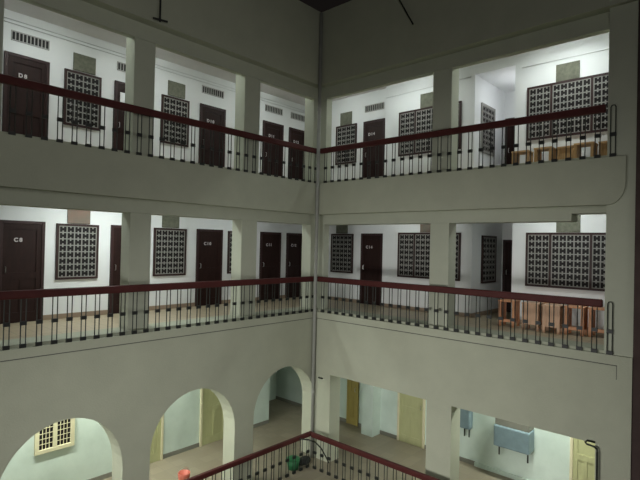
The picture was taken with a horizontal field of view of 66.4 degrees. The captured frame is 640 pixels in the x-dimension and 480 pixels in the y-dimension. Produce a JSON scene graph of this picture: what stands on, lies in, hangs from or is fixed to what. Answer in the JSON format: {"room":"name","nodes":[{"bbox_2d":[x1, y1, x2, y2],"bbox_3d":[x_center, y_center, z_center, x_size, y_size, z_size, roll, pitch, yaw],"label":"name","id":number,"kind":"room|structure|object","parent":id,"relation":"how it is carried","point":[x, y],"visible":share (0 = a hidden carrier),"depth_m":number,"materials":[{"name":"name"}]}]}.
{"room":"apartment building courtyard","nodes":[
{"label":"apartment building courtyard","id":0,"kind":"room"},
{"bbox_2d":[0,378,269,479],"bbox_3d":[-4.825,3.663,11.840,1.500,3.230,8.320,1,-1,42],"label":"wall","id":1,"kind":"structure","parent":0,"point":[90,456],"depth_m":10.62,"materials":[{"name":"paint"}]},
{"bbox_2d":[34,418,74,455],"bbox_3d":[-5.424,3.808,10.029,0.050,1.000,0.760,1,-1,42],"label":"window","id":2,"kind":"structure","parent":1,"relation":"in","point":[59,435],"depth_m":10.01,"materials":[{"name":"beige paint"}]},
{"bbox_2d":[150,415,163,462],"bbox_3d":[-3.924,4.222,11.668,0.078,2.150,0.440,1,-1,42],"label":"door","id":3,"kind":"structure","parent":1,"relation":"in","point":[156,451],"depth_m":11.73,"materials":[{"name":"beige paint"}]},
{"bbox_2d":[88,420,268,479],"bbox_3d":[-4.304,5.236,11.307,0.020,0.100,8.300,1,-1,42],"label":"baseboard","id":4,"kind":"structure","parent":1,"relation":"attached to","point":[107,475],"depth_m":12.14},
{"bbox_2d":[199,388,223,446],"bbox_3d":[-2.782,4.260,12.926,0.078,2.150,0.860,1,-1,42],"label":"door","id":5,"kind":"structure","parent":1,"relation":"in","point":[211,426],"depth_m":12.84,"materials":[{"name":"beige paint"}]},
{"bbox_2d":[0,8,304,314],"bbox_3d":[-3.718,-1.331,12.053,0.150,6.030,9.900,1,-1,42],"label":"wall","id":6,"kind":"structure","parent":0,"point":[60,54],"depth_m":10.88,"materials":[{"name":"white paint"}]},
{"bbox_2d":[0,220,45,323],"bbox_3d":[-5.836,0.618,9.581,0.078,1.990,0.800,1,-1,42],"label":"door","id":7,"kind":"structure","parent":6,"relation":"in","point":[22,243],"depth_m":9.59,"materials":[{"name":"brown wood"}]},
{"bbox_2d":[2,50,49,136],"bbox_3d":[-5.764,-2.596,9.611,0.078,2.020,0.800,1,-1,42],"label":"door","id":8,"kind":"structure","parent":6,"relation":"in","point":[16,65],"depth_m":9.60,"materials":[{"name":"brown wood"}]},
{"bbox_2d":[11,30,49,49],"bbox_3d":[-5.719,-3.950,9.679,0.025,0.190,0.682,1,-1,42],"label":"air vent","id":9,"kind":"object","parent":6,"relation":"in","point":[17,36],"visible":1,"depth_m":9.67,"materials":[{"name":"grey"}]},
{"bbox_2d":[55,223,98,279],"bbox_3d":[-5.136,0.246,10.374,0.040,1.160,0.860,1,-1,42],"label":"window","id":10,"kind":"structure","parent":6,"relation":"in","point":[77,245],"depth_m":10.36,"materials":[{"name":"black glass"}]},
{"bbox_2d":[67,210,90,223],"bbox_3d":[-5.115,-0.523,10.392,0.029,0.360,0.460,1,-1,42],"label":"plywood board","id":11,"kind":"object","parent":6,"relation":"attached to","point":[74,216],"visible":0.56,"depth_m":10.37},
{"bbox_2d":[63,68,101,130],"bbox_3d":[-5.050,-2.972,10.420,0.040,1.160,0.760,1,-1,42],"label":"window","id":12,"kind":"structure","parent":6,"relation":"in","point":[77,81],"depth_m":10.41,"materials":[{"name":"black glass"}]},
{"bbox_2d":[73,52,95,74],"bbox_3d":[-5.022,-3.756,10.445,0.029,0.360,0.460,1,-1,42],"label":"plywood board","id":13,"kind":"object","parent":6,"relation":"attached to","point":[82,63],"visible":1,"depth_m":10.43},
{"bbox_2d":[109,225,121,313],"bbox_3d":[-4.398,0.666,11.165,0.078,1.990,0.780,1,-1,42],"label":"door","id":14,"kind":"structure","parent":6,"relation":"in","point":[115,238],"depth_m":10.96,"materials":[{"name":"brown wood"}]},
{"bbox_2d":[113,80,124,150],"bbox_3d":[-4.326,-2.548,11.196,0.078,2.020,0.780,1,-1,42],"label":"door","id":15,"kind":"structure","parent":6,"relation":"in","point":[119,86],"depth_m":10.99,"materials":[{"name":"brown wood"}]},
{"bbox_2d":[17,295,284,322],"bbox_3d":[-3.772,1.632,11.912,0.020,0.100,9.750,1,-1,42],"label":"baseboard","id":16,"kind":"structure","parent":6,"relation":"attached to","point":[102,312],"depth_m":10.76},
{"bbox_2d":[4,17,303,110],"bbox_3d":[-3.581,-4.174,12.034,0.022,0.022,9.530,1,-1,42],"label":"conduit","id":17,"kind":"object","parent":6,"relation":"attached to","point":[4,17],"visible":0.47,"depth_m":10.87,"materials":[{"name":"white"}]},
{"bbox_2d":[4,20,304,113],"bbox_3d":[-3.582,-4.104,12.033,0.022,0.022,9.530,1,-1,42],"label":"conduit","id":18,"kind":"object","parent":6,"relation":"attached to","point":[4,20],"visible":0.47,"depth_m":10.89,"materials":[{"name":"white"}]},
{"bbox_2d":[153,228,186,275],"bbox_3d":[-3.671,0.295,11.988,0.040,1.160,0.880,1,-1,42],"label":"window","id":19,"kind":"structure","parent":6,"relation":"in","point":[169,244],"depth_m":11.98,"materials":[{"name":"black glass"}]},
{"bbox_2d":[162,216,178,227],"bbox_3d":[-3.657,-0.475,11.999,0.029,0.360,0.460,1,-1,42],"label":"plywood board","id":20,"kind":"object","parent":6,"relation":"attached to","point":[167,221],"visible":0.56,"depth_m":11.98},
{"bbox_2d":[161,94,189,146],"bbox_3d":[-3.565,-2.923,12.056,0.040,1.160,0.760,1,-1,42],"label":"window","id":21,"kind":"structure","parent":6,"relation":"in","point":[169,104],"depth_m":12.05,"materials":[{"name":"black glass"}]},
{"bbox_2d":[168,80,184,98],"bbox_3d":[-3.537,-3.708,12.082,0.029,0.360,0.470,1,-1,42],"label":"plywood board","id":22,"kind":"object","parent":6,"relation":"attached to","point":[175,89],"visible":1,"depth_m":12.06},
{"bbox_2d":[195,229,222,305],"bbox_3d":[-2.893,0.715,12.823,0.078,1.990,0.800,1,-1,42],"label":"door","id":23,"kind":"structure","parent":6,"relation":"in","point":[209,242],"depth_m":12.82,"materials":[{"name":"brown wood"}]},
{"bbox_2d":[198,103,225,166],"bbox_3d":[-2.821,-2.499,12.854,0.078,2.020,0.800,1,-1,42],"label":"door","id":24,"kind":"structure","parent":6,"relation":"in","point":[210,114],"depth_m":12.85,"materials":[{"name":"brown wood"}]},
{"bbox_2d":[202,85,223,98],"bbox_3d":[-2.813,-3.894,12.882,0.025,0.190,0.682,1,-1,42],"label":"air vent","id":25,"kind":"object","parent":6,"relation":"in","point":[207,90],"visible":1,"depth_m":12.88,"materials":[{"name":"grey"}]},
{"bbox_2d":[227,231,231,273],"bbox_3d":[-2.213,0.343,13.595,0.040,1.160,0.860,1,-1,42],"label":"window","id":26,"kind":"structure","parent":6,"relation":"in","point":[229,246],"depth_m":13.29,"materials":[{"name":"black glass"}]},
{"bbox_2d":[259,232,280,299],"bbox_3d":[-1.456,0.763,14.408,0.078,1.990,0.800,1,-1,42],"label":"door","id":27,"kind":"structure","parent":6,"relation":"in","point":[270,242],"depth_m":14.40,"materials":[{"name":"brown wood"}]},
{"bbox_2d":[262,120,283,175],"bbox_3d":[-1.383,-2.451,14.439,0.078,2.020,0.800,1,-1,42],"label":"door","id":28,"kind":"structure","parent":6,"relation":"in","point":[270,129],"depth_m":14.44,"materials":[{"name":"brown wood"}]},
{"bbox_2d":[265,104,282,115],"bbox_3d":[-1.358,-3.845,14.484,0.025,0.190,0.682,1,-1,42],"label":"air vent","id":29,"kind":"object","parent":6,"relation":"in","point":[268,108],"visible":1,"depth_m":14.48,"materials":[{"name":"grey"}]},
{"bbox_2d":[285,233,301,297],"bbox_3d":[-0.770,0.786,15.163,0.078,1.990,0.740,1,-1,42],"label":"door","id":30,"kind":"structure","parent":6,"relation":"in","point":[293,240],"depth_m":15.13,"materials":[{"name":"brown wood"}]},
{"bbox_2d":[288,127,303,179],"bbox_3d":[-0.698,-2.429,15.194,0.078,2.020,0.740,1,-1,42],"label":"door","id":31,"kind":"structure","parent":6,"relation":"in","point":[296,136],"depth_m":15.16,"materials":[{"name":"brown wood"}]},
{"bbox_2d":[0,311,312,479],"bbox_3d":[-2.732,3.505,9.702,0.390,3.600,7.960,1,-1,42],"label":"wall","id":32,"kind":"structure","parent":0,"point":[127,389],"depth_m":8.91,"materials":[{"name":"paint"}]},
{"bbox_2d":[0,307,310,349],"bbox_3d":[-2.898,1.851,9.694,0.500,0.400,7.650,1,-1,42],"label":"trim","id":33,"kind":"structure","parent":32,"relation":"attached to","point":[30,341],"depth_m":8.79,"materials":[{"name":"paint"}]},
{"bbox_2d":[119,213,150,329],"bbox_3d":[-3.451,0.568,9.140,0.340,2.130,0.410,1,-1,42],"label":"column","id":34,"kind":"structure","parent":33,"relation":"on","point":[136,227],"depth_m":9.01,"materials":[{"name":"paint"}]},
{"bbox_2d":[230,220,256,316],"bbox_3d":[-1.721,0.625,11.047,0.340,2.130,0.440,1,-1,42],"label":"column","id":35,"kind":"structure","parent":33,"relation":"on","point":[244,232],"depth_m":10.91,"materials":[{"name":"paint"}]},
{"bbox_2d":[0,318,310,361],"bbox_3d":[-2.682,1.861,9.450,0.014,0.011,7.580,1,-1,42],"label":"joint line","id":36,"kind":"object","parent":32,"relation":"attached to","point":[307,318],"visible":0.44,"depth_m":8.79,"materials":[{"name":"grey"}]},
{"bbox_2d":[0,276,313,350],"bbox_3d":[-2.654,1.264,9.508,0.090,0.880,7.477,1,-1,42],"label":"railing","id":37,"kind":"object","parent":32,"relation":"on","point":[56,292],"visible":0.99,"depth_m":8.86,"materials":[{"name":"metal"}]},
{"bbox_2d":[0,133,315,214],"bbox_3d":[-2.654,-1.111,9.554,0.210,0.770,7.640,1,-1,42],"label":"wall","id":38,"kind":"structure","parent":0,"point":[25,162],"depth_m":8.72,"materials":[{"name":"paint"}]},
{"bbox_2d":[0,131,313,182],"bbox_3d":[-2.827,-1.348,9.725,0.500,0.400,7.650,1,-1,42],"label":"trim","id":39,"kind":"structure","parent":38,"relation":"attached to","point":[3,132],"depth_m":8.74,"materials":[{"name":"paint"}]},
{"bbox_2d":[0,0,3,129],"bbox_3d":[-5.035,-3.021,7.341,0.340,2.800,0.400,1,-1,42],"label":"column","id":40,"kind":"structure","parent":39,"relation":"on","point":[1,1],"depth_m":7.36,"materials":[{"name":"paint"}]},
{"bbox_2d":[124,37,155,154],"bbox_3d":[-3.372,-2.966,9.174,0.340,2.800,0.410,1,-1,42],"label":"column","id":41,"kind":"structure","parent":39,"relation":"on","point":[140,53],"depth_m":9.04,"materials":[{"name":"paint"}]},
{"bbox_2d":[234,74,259,172],"bbox_3d":[-1.642,-2.909,11.080,0.340,2.800,0.440,1,-1,42],"label":"column","id":42,"kind":"structure","parent":39,"relation":"on","point":[247,98],"depth_m":10.94,"materials":[{"name":"paint"}]},
{"bbox_2d":[0,187,314,224],"bbox_3d":[-2.784,-0.811,9.839,0.360,0.670,7.900,1,-1,42],"label":"beam","id":43,"kind":"structure","parent":38,"relation":"attached to","point":[8,196],"depth_m":8.95,"materials":[{"name":"paint"}]},
{"bbox_2d":[0,73,316,182],"bbox_3d":[-2.582,-1.935,9.539,0.090,0.880,7.477,1,-1,42],"label":"railing","id":44,"kind":"object","parent":38,"relation":"on","point":[4,79],"visible":0.99,"depth_m":8.96,"materials":[{"name":"red paint"}]},
{"bbox_2d":[82,0,320,87],"bbox_3d":[-2.569,-4.880,9.590,0.210,1.830,7.640,1,-1,42],"label":"wall","id":45,"kind":"structure","parent":0,"point":[281,37],"depth_m":10.57,"materials":[{"name":"paint"}]},
{"bbox_2d":[20,0,317,99],"bbox_3d":[-2.631,-4.009,9.796,0.140,0.670,7.900,1,-1,42],"label":"beam","id":46,"kind":"structure","parent":45,"relation":"attached to","point":[80,10],"depth_m":9.40,"materials":[{"name":"paint"}]},
{"bbox_2d":[310,13,322,457],"bbox_3d":[-0.087,-0.138,12.173,0.100,11.050,0.098,1,-1,42],"label":"drainpipe","id":47,"kind":"object","parent":45,"relation":"attached to","point":[321,14],"visible":1,"depth_m":12.14,"materials":[{"name":"metal"}]},
{"bbox_2d":[269,371,276,400],"bbox_3d":[-2.066,3.766,16.108,0.150,3.230,1.950,1,-1,42],"label":"wall","id":48,"kind":"structure","parent":0,"point":[273,379],"depth_m":16.55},
{"bbox_2d":[0,297,603,344],"bbox_3d":[0.266,1.936,9.589,9.430,0.370,11.750,1,-1,42],"label":"floor","id":49,"kind":"structure","parent":0,"point":[76,323],"depth_m":10.38,"materials":[{"name":"beige tile"}]},
{"bbox_2d":[498,299,520,327],"bbox_3d":[4.061,1.565,10.512,0.360,0.560,0.340,1,-1,42],"label":"wooden stool","id":50,"kind":"object","parent":49,"relation":"on","point":[517,310],"visible":0.81,"depth_m":10.48,"materials":[{"name":"orange wood"}]},
{"bbox_2d":[522,301,543,331],"bbox_3d":[4.392,1.569,10.103,0.340,0.560,0.360,1,-1,42],"label":"wooden stool","id":51,"kind":"object","parent":49,"relation":"on","point":[531,305],"visible":0.66,"depth_m":9.99,"materials":[{"name":"brown wood"}]},
{"bbox_2d":[542,303,564,334],"bbox_3d":[4.669,1.572,9.798,0.340,0.560,0.360,1,-1,39],"label":"wooden stool","id":52,"kind":"object","parent":49,"relation":"on","point":[558,308],"visible":0.86,"depth_m":9.71,"materials":[{"name":"brown wood"}]},
{"bbox_2d":[564,305,588,336],"bbox_3d":[5.038,1.579,9.625,0.360,0.560,0.340,1,-1,42],"label":"wooden stool","id":53,"kind":"object","parent":49,"relation":"on","point":[585,308],"visible":0.77,"depth_m":9.60,"materials":[{"name":"orange wood"}]},
{"bbox_2d":[588,307,604,336],"bbox_3d":[5.402,1.585,9.430,0.360,0.560,0.340,1,-1,42],"label":"wooden stool","id":54,"kind":"object","parent":49,"relation":"on","point":[589,308],"visible":0.3,"depth_m":9.41,"materials":[{"name":"orange wood"}]},
{"bbox_2d":[4,0,608,105],"bbox_3d":[-0.215,-4.308,8.963,9.430,0.020,9.900,1,-1,42],"label":"ceiling","id":55,"kind":"structure","parent":0,"point":[18,6],"depth_m":10.74,"materials":[{"name":"paint"}]},
{"bbox_2d":[103,399,513,479],"bbox_3d":[-1.296,5.439,9.855,12.030,0.200,10.200,1,-1,42],"label":"floor","id":56,"kind":"structure","parent":0,"point":[285,419],"depth_m":12.03,"materials":[{"name":"stone"}]},
{"bbox_2d":[185,431,328,479],"bbox_3d":[-2.203,4.903,9.338,0.261,0.838,6.994,1,-1,42],"label":"railing","id":57,"kind":"object","parent":56,"relation":"on","point":[214,471],"visible":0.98,"depth_m":10.57,"materials":[{"name":"red paint"}]},
{"bbox_2d":[287,455,299,470],"bbox_3d":[-0.631,5.240,11.499,0.324,0.260,0.324,1,-1,42],"label":"waste bin","id":58,"kind":"object","parent":56,"relation":"on","point":[291,463],"visible":0.66,"depth_m":11.39,"materials":[{"name":"green plastic"}]},
{"bbox_2d":[311,432,439,479],"bbox_3d":[2.109,4.997,9.493,6.250,0.830,0.090,1,-1,42],"label":"railing","id":59,"kind":"object","parent":56,"relation":"on","point":[385,462],"visible":1,"depth_m":10.59,"materials":[{"name":"red paint"}]},
{"bbox_2d":[276,33,608,479],"bbox_3d":[2.504,0.628,13.000,10.730,9.650,0.550,1,-1,42],"label":"wall","id":60,"kind":"structure","parent":0,"point":[594,63],"depth_m":11.77,"materials":[{"name":"white paint"}]},
{"bbox_2d":[330,234,353,272],"bbox_3d":[0.645,0.391,14.498,0.840,1.150,0.040,1,-1,42],"label":"window","id":61,"kind":"structure","parent":60,"relation":"in","point":[341,261],"depth_m":14.49,"materials":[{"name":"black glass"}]},
{"bbox_2d":[335,123,356,164],"bbox_3d":[0.769,-2.827,14.482,0.780,1.150,0.040,1,-1,42],"label":"window","id":62,"kind":"structure","parent":60,"relation":"in","point":[345,134],"depth_m":14.47,"materials":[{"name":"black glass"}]},
{"bbox_2d":[340,111,351,125],"bbox_3d":[0.775,-3.597,14.506,0.430,0.370,0.029,1,-1,42],"label":"plywood board","id":63,"kind":"object","parent":60,"relation":"attached to","point":[345,118],"visible":1,"depth_m":14.48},
{"bbox_2d":[346,379,358,426],"bbox_3d":[0.963,4.358,14.403,0.420,2.150,0.078,1,-1,42],"label":"door","id":64,"kind":"structure","parent":60,"relation":"in","point":[352,412],"depth_m":14.40,"materials":[{"name":"paint"}]},
{"bbox_2d":[360,233,382,305],"bbox_3d":[1.430,0.817,13.747,0.740,2.000,0.078,1,-1,42],"label":"door","id":65,"kind":"structure","parent":60,"relation":"in","point":[371,243],"depth_m":13.75,"materials":[{"name":"brown wood"}]},
{"bbox_2d":[363,118,384,177],"bbox_3d":[1.502,-2.382,13.778,0.740,2.000,0.078,1,-1,42],"label":"door","id":66,"kind":"structure","parent":60,"relation":"in","point":[373,129],"depth_m":13.79,"materials":[{"name":"brown wood"}]},
{"bbox_2d":[365,102,383,112],"bbox_3d":[1.536,-3.747,13.824,0.662,0.190,0.025,1,-1,42],"label":"air vent","id":67,"kind":"object","parent":60,"relation":"in","point":[378,106],"visible":1,"depth_m":13.81,"materials":[{"name":"grey"}]},
{"bbox_2d":[276,396,528,479],"bbox_3d":[2.452,5.404,13.039,10.700,0.100,0.050,1,-1,42],"label":"baseboard","id":68,"kind":"structure","parent":60,"relation":"attached to","point":[462,459],"depth_m":11.92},
{"bbox_2d":[397,393,425,448],"bbox_3d":[2.429,4.379,13.072,0.840,2.150,0.078,1,-1,42],"label":"door","id":69,"kind":"structure","parent":60,"relation":"in","point":[410,409],"depth_m":13.06,"materials":[{"name":"beige paint"}]},
{"bbox_2d":[420,92,432,107],"bbox_3d":[2.770,-3.577,12.493,0.460,0.360,0.029,1,-1,42],"label":"plywood board","id":70,"kind":"object","parent":60,"relation":"attached to","point":[426,100],"visible":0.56,"depth_m":12.52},
{"bbox_2d":[397,233,460,280],"bbox_3d":[2.727,0.398,12.402,1.780,1.170,0.045,1,-1,42],"label":"window","id":71,"kind":"structure","parent":60,"relation":"in","point":[413,256],"depth_m":12.62,"materials":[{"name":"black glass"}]},
{"bbox_2d":[399,234,413,275],"bbox_3d":[2.261,0.391,12.822,0.446,1.090,0.013,1,-1,42],"label":"grille","id":72,"kind":"object","parent":71,"relation":"attached to","point":[406,241],"depth_m":12.82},
{"bbox_2d":[415,234,429,276],"bbox_3d":[2.725,0.398,12.400,0.737,1.090,0.013,1,-1,42],"label":"grille","id":73,"kind":"object","parent":71,"relation":"attached to","point":[422,241],"depth_m":12.50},
{"bbox_2d":[455,234,458,278],"bbox_3d":[3.189,0.404,11.979,0.446,1.090,0.013,1,-1,42],"label":"grille","id":74,"kind":"object","parent":71,"relation":"attached to","point":[457,235],"depth_m":11.87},
{"bbox_2d":[398,101,461,156],"bbox_3d":[2.762,-2.802,12.467,1.780,1.170,0.045,1,-1,42],"label":"window","id":75,"kind":"structure","parent":60,"relation":"in","point":[415,121],"depth_m":12.70,"materials":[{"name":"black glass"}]},
{"bbox_2d":[400,112,413,153],"bbox_3d":[2.296,-2.808,12.886,0.446,1.090,0.013,1,-1,42],"label":"grille","id":76,"kind":"object","parent":75,"relation":"attached to","point":[406,118],"depth_m":12.90,"materials":[{"name":"metal"}]},
{"bbox_2d":[415,108,432,151],"bbox_3d":[2.760,-2.802,12.464,0.737,1.090,0.013,1,-1,42],"label":"grille","id":77,"kind":"object","parent":75,"relation":"attached to","point":[423,116],"depth_m":12.57,"materials":[{"name":"metal"}]},
{"bbox_2d":[329,296,603,333],"bbox_3d":[3.435,1.804,12.950,9.260,0.100,1.820,1,-1,42],"label":"baseboard","id":78,"kind":"structure","parent":60,"relation":"attached to","point":[471,315],"depth_m":12.53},
{"bbox_2d":[460,409,472,436],"bbox_3d":[3.566,4.364,11.958,0.280,0.870,0.200,1,-1,42],"label":"sink","id":79,"kind":"object","parent":60,"relation":"attached to","point":[466,417],"visible":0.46,"depth_m":11.87,"materials":[{"name":"blue ceramic"}]},
{"bbox_2d":[493,418,533,462],"bbox_3d":[4.390,4.504,11.098,0.800,0.850,0.360,1,-1,42],"label":"sink","id":80,"kind":"object","parent":60,"relation":"attached to","point":[509,435],"visible":0.77,"depth_m":10.93,"materials":[{"name":"blue ceramic"}]},
{"bbox_2d":[525,233,605,291],"bbox_3d":[5.193,0.432,10.164,1.800,1.170,0.045,1,-1,42],"label":"window","id":81,"kind":"structure","parent":60,"relation":"in","point":[576,261],"depth_m":10.21,"materials":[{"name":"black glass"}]},
{"bbox_2d":[527,235,548,284],"bbox_3d":[4.721,0.425,10.588,0.452,1.090,0.013,1,-1,42],"label":"grille","id":82,"kind":"object","parent":81,"relation":"attached to","point":[537,245],"depth_m":10.59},
{"bbox_2d":[551,235,589,287],"bbox_3d":[5.191,0.432,10.162,0.746,1.090,0.013,1,-1,42],"label":"grille","id":83,"kind":"object","parent":81,"relation":"attached to","point":[570,254],"depth_m":10.16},
{"bbox_2d":[592,235,605,288],"bbox_3d":[5.660,0.438,9.736,0.452,1.090,0.013,1,-1,42],"label":"grille","id":84,"kind":"object","parent":81,"relation":"attached to","point":[598,241],"depth_m":9.82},
{"bbox_2d":[527,72,608,140],"bbox_3d":[5.242,-2.768,10.215,1.800,1.170,0.045,1,-1,42],"label":"window","id":85,"kind":"structure","parent":60,"relation":"in","point":[592,90],"depth_m":10.25,"materials":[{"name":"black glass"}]},
{"bbox_2d":[528,86,549,137],"bbox_3d":[4.771,-2.774,10.639,0.452,1.090,0.013,1,-1,42],"label":"grille","id":86,"kind":"object","parent":85,"relation":"attached to","point":[538,96],"depth_m":10.65,"materials":[{"name":"metal"}]},
{"bbox_2d":[552,78,590,134],"bbox_3d":[5.240,-2.768,10.213,0.746,1.090,0.013,1,-1,42],"label":"grille","id":87,"kind":"object","parent":85,"relation":"attached to","point":[575,93],"depth_m":10.21,"materials":[{"name":"metal"}]},
{"bbox_2d":[593,74,608,129],"bbox_3d":[5.710,-2.761,9.787,0.452,1.090,0.013,1,-1,42],"label":"grille","id":88,"kind":"object","parent":85,"relation":"attached to","point":[600,81],"depth_m":9.84,"materials":[{"name":"metal"}]},
{"bbox_2d":[556,60,579,81],"bbox_3d":[5.205,-3.543,10.281,0.460,0.360,0.029,1,-1,42],"label":"plywood board","id":89,"kind":"object","parent":60,"relation":"attached to","point":[571,70],"visible":1,"depth_m":10.26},
{"bbox_2d":[556,215,580,231],"bbox_3d":[5.178,-0.338,10.210,0.460,0.360,0.029,1,-1,42],"label":"plywood board","id":90,"kind":"object","parent":60,"relation":"attached to","point":[560,226],"visible":0.63,"depth_m":10.18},
{"bbox_2d":[569,437,594,479],"bbox_3d":[5.553,4.422,10.236,0.600,2.150,0.078,1,-1,42],"label":"door","id":91,"kind":"structure","parent":60,"relation":"in","point":[582,456],"depth_m":10.30,"materials":[{"name":"beige paint"}]},
{"bbox_2d":[310,311,632,479],"bbox_3d":[2.451,3.626,10.109,6.860,3.600,0.390,1,-1,42],"label":"wall","id":92,"kind":"structure","parent":0,"point":[582,400],"depth_m":9.45,"materials":[{"name":"paint"}]},
{"bbox_2d":[312,307,603,352],"bbox_3d":[2.530,1.978,10.268,6.990,0.400,0.500,1,-1,42],"label":"trim","id":93,"kind":"structure","parent":92,"relation":"attached to","point":[506,335],"depth_m":9.54,"materials":[{"name":"paint"}]},
{"bbox_2d":[300,225,328,308],"bbox_3d":[-0.132,0.675,12.575,0.600,2.130,0.380,1,-1,42],"label":"column","id":94,"kind":"structure","parent":93,"relation":"on","point":[308,231],"depth_m":12.47,"materials":[{"name":"paint"}]},
{"bbox_2d":[428,223,455,326],"bbox_3d":[2.578,0.715,10.316,0.430,2.130,0.320,1,-1,42],"label":"column","id":95,"kind":"structure","parent":93,"relation":"on","point":[442,235],"depth_m":10.19,"materials":[{"name":"paint"}]},
{"bbox_2d":[604,0,638,357],"bbox_3d":[4.995,-0.973,8.043,0.410,5.670,0.415,1,-1,42],"label":"pier","id":96,"kind":"object","parent":93,"relation":"on","point":[623,21],"visible":0.77,"depth_m":7.88,"materials":[{"name":"paint"}]},
{"bbox_2d":[317,276,612,354],"bbox_3d":[2.332,1.382,10.061,6.462,0.880,0.090,1,-1,42],"label":"railing","id":97,"kind":"object","parent":92,"relation":"on","point":[515,296],"visible":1,"depth_m":9.39,"materials":[{"name":"metal"}]},
{"bbox_2d":[318,318,616,379],"bbox_3d":[2.299,2.087,10.037,6.600,0.228,0.014,1,-1,42],"label":"joint line","id":98,"kind":"object","parent":92,"relation":"attached to","point":[318,318],"visible":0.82,"depth_m":9.15,"materials":[{"name":"grey"}]},
{"bbox_2d":[319,155,626,214],"bbox_3d":[2.462,-0.991,10.088,6.650,0.770,0.210,1,-1,42],"label":"wall","id":99,"kind":"structure","parent":0,"point":[594,181],"depth_m":9.29,"materials":[{"name":"paint"}]},
{"bbox_2d":[318,206,605,224],"bbox_3d":[2.617,-0.685,10.323,6.990,0.670,0.360,1,-1,42],"label":"trim","id":100,"kind":"structure","parent":99,"relation":"attached to","point":[549,214],"depth_m":9.75,"materials":[{"name":"paint"}]},
{"bbox_2d":[319,155,606,182],"bbox_3d":[2.602,-1.221,10.299,6.990,0.400,0.500,1,-1,42],"label":"trim","id":101,"kind":"structure","parent":99,"relation":"attached to","point":[603,155],"depth_m":9.42,"materials":[{"name":"paint"}]},
{"bbox_2d":[303,98,331,181],"bbox_3d":[-0.053,-2.859,12.608,0.600,2.800,0.380,1,-1,42],"label":"column","id":102,"kind":"structure","parent":101,"relation":"on","point":[311,113],"depth_m":12.50,"materials":[{"name":"paint"}]},
{"bbox_2d":[432,68,458,171],"bbox_3d":[2.658,-2.819,10.350,0.430,2.800,0.320,1,-1,42],"label":"column","id":103,"kind":"structure","parent":101,"relation":"on","point":[445,82],"depth_m":10.22,"materials":[{"name":"paint"}]},
{"bbox_2d":[320,104,616,182],"bbox_3d":[2.404,-1.817,10.091,6.462,0.880,0.090,1,-1,42],"label":"railing","id":104,"kind":"object","parent":99,"relation":"on","point":[597,109],"visible":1,"depth_m":9.42,"materials":[{"name":"red paint"}]},
{"bbox_2d":[322,0,637,86],"bbox_3d":[2.595,-4.759,10.080,6.780,1.830,0.210,1,-1,42],"label":"wall","id":105,"kind":"structure","parent":0,"point":[362,38],"depth_m":10.36,"materials":[{"name":"paint"}]},
{"bbox_2d":[321,12,609,99],"bbox_3d":[2.615,-3.886,10.272,6.990,0.670,0.140,1,-1,42],"label":"beam","id":106,"kind":"structure","parent":105,"relation":"attached to","point":[598,24],"depth_m":9.66,"materials":[{"name":"paint"}]},
{"bbox_2d":[477,70,514,311],"bbox_3d":[4.750,-1.085,12.161,1.250,5.920,1.650,1,-1,42],"label":"wall","id":107,"kind":"structure","parent":0,"point":[497,90],"depth_m":12.58,"materials":[{"name":"white paint"}]},
{"bbox_2d":[480,102,495,156],"bbox_3d":[4.185,-2.737,12.190,0.040,1.200,0.780,1,-1,42],"label":"window","id":108,"kind":"structure","parent":107,"relation":"in","point":[488,114],"depth_m":12.16,"materials":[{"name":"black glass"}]},
{"bbox_2d":[483,105,494,153],"bbox_3d":[4.189,-2.737,12.186,0.013,1.120,0.700,1,-1,42],"label":"grille","id":109,"kind":"object","parent":108,"relation":"attached to","point":[488,112],"depth_m":12.19,"materials":[{"name":"metal"}]},
{"bbox_2d":[481,235,496,283],"bbox_3d":[4.247,0.486,12.307,0.040,1.180,0.840,1,-1,42],"label":"window","id":110,"kind":"structure","parent":107,"relation":"in","point":[488,243],"depth_m":12.30,"materials":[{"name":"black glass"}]},
{"bbox_2d":[502,240,511,311],"bbox_3d":[5.121,0.944,12.623,0.840,1.890,0.078,1,-1,42],"label":"door","id":111,"kind":"structure","parent":107,"relation":"in","point":[507,244],"depth_m":12.82,"materials":[{"name":"brown wood"}]},
{"bbox_2d":[504,117,514,164],"bbox_3d":[5.193,-2.255,12.653,0.840,1.890,0.078,1,-1,42],"label":"door","id":112,"kind":"structure","parent":107,"relation":"in","point":[510,130],"depth_m":12.85,"materials":[{"name":"brown wood"}]},
{"bbox_2d":[631,0,639,479],"bbox_3d":[5.865,-0.063,8.620,0.119,11.100,2.550,1,-1,42],"label":"wall","id":113,"kind":"structure","parent":0,"point":[635,441],"depth_m":7.68,"materials":[{"name":"paint"}]},
{"bbox_3d":[0.338,-1.263,9.619,9.430,0.370,11.750,1,-1,42],"label":"floor","id":114,"kind":"structure","parent":0,"visible":0},
{"bbox_2d":[511,150,533,163],"bbox_3d":[4.379,-1.628,10.590,0.360,0.560,0.340,1,-1,42],"label":"wooden stool","id":115,"kind":"object","parent":114,"relation":"on","point":[522,152],"visible":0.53,"depth_m":10.56,"materials":[{"name":"beige wood"}]},
{"bbox_2d":[534,146,555,161],"bbox_3d":[4.682,-1.625,10.180,0.360,0.560,0.340,1,-1,42],"label":"wooden stool","id":116,"kind":"object","parent":114,"relation":"on","point":[536,150],"visible":0.48,"depth_m":10.14,"materials":[{"name":"beige wood"}]},
{"bbox_2d":[557,145,573,159],"bbox_3d":[5.078,-1.618,10.036,0.340,0.560,0.360,1,-1,42],"label":"wooden stool","id":117,"kind":"object","parent":114,"relation":"on","point":[561,151],"visible":0.21,"depth_m":9.93,"materials":[{"name":"beige wood"}]},
{"bbox_2d":[574,141,597,157],"bbox_3d":[5.238,-1.618,9.648,0.360,0.560,0.340,1,-1,42],"label":"wooden stool","id":118,"kind":"object","parent":114,"relation":"on","point":[591,144],"visible":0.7,"depth_m":9.62,"materials":[{"name":"beige wood"}]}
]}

